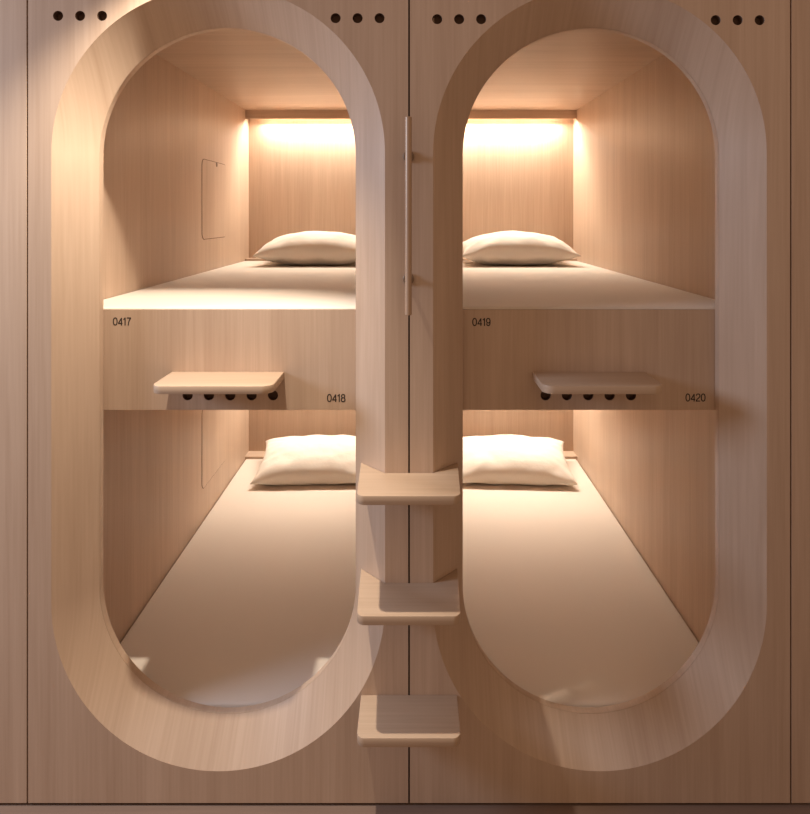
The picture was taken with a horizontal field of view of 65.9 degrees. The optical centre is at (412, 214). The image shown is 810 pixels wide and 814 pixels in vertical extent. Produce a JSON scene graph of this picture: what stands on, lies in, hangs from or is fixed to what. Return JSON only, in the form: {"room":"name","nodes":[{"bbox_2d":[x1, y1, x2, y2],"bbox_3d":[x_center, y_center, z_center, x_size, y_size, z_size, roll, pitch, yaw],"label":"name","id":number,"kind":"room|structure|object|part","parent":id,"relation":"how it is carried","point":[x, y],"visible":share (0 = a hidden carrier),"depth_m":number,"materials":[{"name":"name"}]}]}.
{"room":"dormitory","nodes":[
{"label":"dormitory","id":0,"kind":"room"},
{"bbox_2d":[0,0,27,802],"bbox_3d":[-1.736,0.376,1.889,1.145,2.791,0.019,0,0,0],"label":"wall","id":1,"kind":"structure","parent":0,"point":[13,13],"depth_m":1.88,"materials":[{"name":"brown wood"}]},
{"bbox_2d":[0,799,809,813],"bbox_3d":[-0.011,1.810,1.230,5.200,0.060,5.900,0,0,0],"label":"floor","id":2,"kind":"structure","parent":0,"point":[5,808],"depth_m":1.88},
{"bbox_2d":[28,0,407,802],"bbox_3d":[-0.586,0.376,3.020,1.145,2.791,2.280,0,0,0],"label":"pod","id":3,"kind":"object","parent":2,"relation":"on","point":[169,140],"visible":0.86,"depth_m":1.95,"materials":[{"name":"brown wood"}]},
{"bbox_3d":[-1.083,1.208,3.416,0.001,0.413,0.411,0,0,0],"label":"hatch door","id":4,"kind":"part","parent":3,"relation":"part of","materials":[{"name":"brown wood"}]},
{"bbox_3d":[-1.083,-0.082,3.416,0.001,0.413,0.411,0,0,0],"label":"hatch door","id":5,"kind":"part","parent":3,"relation":"part of","materials":[{"name":"brown wood"}]},
{"bbox_2d":[154,372,283,393],"bbox_3d":[-0.593,0.515,1.919,0.360,0.024,0.170,0,0,0],"label":"wall shelf","id":6,"kind":"object","parent":3,"relation":"attached to","point":[174,382],"visible":1,"depth_m":1.88,"materials":[{"name":"brown wood"}]},
{"bbox_2d":[103,261,355,308],"bbox_3d":[-0.586,0.378,3.022,0.991,0.164,2.026,0,0,0],"label":"mattress","id":7,"kind":"object","parent":3,"relation":"on","point":[245,284],"visible":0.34,"depth_m":2.48,"materials":[{"name":"beige fabric"}]},
{"bbox_2d":[253,231,355,264],"bbox_3d":[-0.571,0.196,3.785,0.680,0.196,0.471,0,0,0],"label":"pillow","id":8,"kind":"object","parent":7,"relation":"on","point":[307,247],"visible":0.79,"depth_m":3.58,"materials":[{"name":"beige fabric"}]},
{"bbox_2d":[120,459,355,706],"bbox_3d":[-0.586,1.649,3.022,0.991,0.150,2.026,0,0,0],"label":"mattress","id":9,"kind":"object","parent":3,"relation":"on","point":[261,596],"visible":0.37,"depth_m":2.56,"materials":[{"name":"beige fabric"}]},
{"bbox_2d":[250,435,355,484],"bbox_3d":[-0.576,1.476,3.805,0.728,0.191,0.437,0,0,-2],"label":"pillow","id":10,"kind":"object","parent":9,"relation":"on","point":[310,459],"visible":0.79,"depth_m":3.66,"materials":[{"name":"beige fabric"}]},
{"bbox_2d":[357,695,459,746],"bbox_3d":[-0.011,1.458,1.802,0.289,0.026,0.156,0,0,0],"label":"step","id":11,"kind":"structure","parent":3,"relation":"attached to","point":[384,720],"depth_m":1.78,"materials":[{"name":"brown wood"}]},
{"bbox_2d":[357,569,459,624],"bbox_3d":[-0.011,1.121,1.841,0.303,0.026,0.234,0,0,0],"label":"step","id":12,"kind":"structure","parent":3,"relation":"attached to","point":[379,603],"depth_m":1.79,"materials":[{"name":"brown wood"}]},
{"bbox_2d":[357,463,459,504],"bbox_3d":[-0.011,0.789,1.841,0.303,0.026,0.234,0,0,0],"label":"step","id":13,"kind":"structure","parent":3,"relation":"attached to","point":[375,487],"depth_m":1.78,"materials":[{"name":"brown wood"}]},
{"bbox_2d":[403,116,413,314],"bbox_3d":[-0.013,0.003,1.844,0.034,0.577,0.072,0,0,0],"label":"grab bar","id":14,"kind":"object","parent":3,"relation":"attached to","point":[408,156],"visible":1,"depth_m":1.81,"materials":[{"name":"brown metal"}]},
{"bbox_3d":[-0.013,0.003,1.818,0.020,0.577,0.020,0,0,0],"label":"rod","id":15,"kind":"part","parent":14,"relation":"part of","materials":[{"name":"brown metal"}]},
{"bbox_2d":[408,0,409,798],"bbox_3d":[-0.011,0.376,1.901,0.005,2.791,0.018,0,0,0],"label":"trim","id":16,"kind":"structure","parent":3,"relation":"attached to","point":[408,0],"depth_m":1.89,"materials":[{"name":"brown wood"}]},
{"bbox_2d":[410,0,789,802],"bbox_3d":[0.564,0.376,3.020,1.145,2.791,2.280,0,0,0],"label":"pod","id":17,"kind":"object","parent":2,"relation":"on","point":[650,139],"visible":0.9,"depth_m":1.95,"materials":[{"name":"brown wood"}]},
{"bbox_2d":[463,459,698,706],"bbox_3d":[0.564,1.649,3.022,0.991,0.150,2.026,0,0,0],"label":"mattress","id":18,"kind":"object","parent":17,"relation":"on","point":[558,597],"visible":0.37,"depth_m":2.56,"materials":[{"name":"beige fabric"}]},
{"bbox_2d":[463,434,577,485],"bbox_3d":[0.594,1.473,3.805,0.728,0.197,0.438,0,0,3],"label":"pillow","id":19,"kind":"object","parent":18,"relation":"on","point":[493,459],"visible":0.85,"depth_m":3.66,"materials":[{"name":"beige fabric"}]},
{"bbox_2d":[463,261,714,308],"bbox_3d":[0.564,0.378,3.022,0.991,0.164,2.026,0,0,0],"label":"mattress","id":20,"kind":"object","parent":17,"relation":"on","point":[562,284],"visible":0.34,"depth_m":2.48,"materials":[{"name":"beige fabric"}]},
{"bbox_2d":[463,231,580,264],"bbox_3d":[0.619,0.195,3.785,0.680,0.198,0.471,0,0,0],"label":"pillow","id":21,"kind":"object","parent":20,"relation":"on","point":[503,247],"visible":0.98,"depth_m":3.58,"materials":[{"name":"beige fabric"}]},
{"bbox_2d":[533,372,661,393],"bbox_3d":[0.565,0.515,1.919,0.360,0.024,0.170,0,0,0],"label":"wall shelf","id":22,"kind":"object","parent":17,"relation":"attached to","point":[548,382],"visible":1,"depth_m":1.88,"materials":[{"name":"brown wood"}]},
{"bbox_2d":[790,0,809,802],"bbox_3d":[1.714,0.376,1.889,1.145,2.791,0.019,0,0,0],"label":"wall","id":23,"kind":"structure","parent":0,"point":[799,9],"depth_m":1.88,"materials":[{"name":"brown wood"}]}
]}

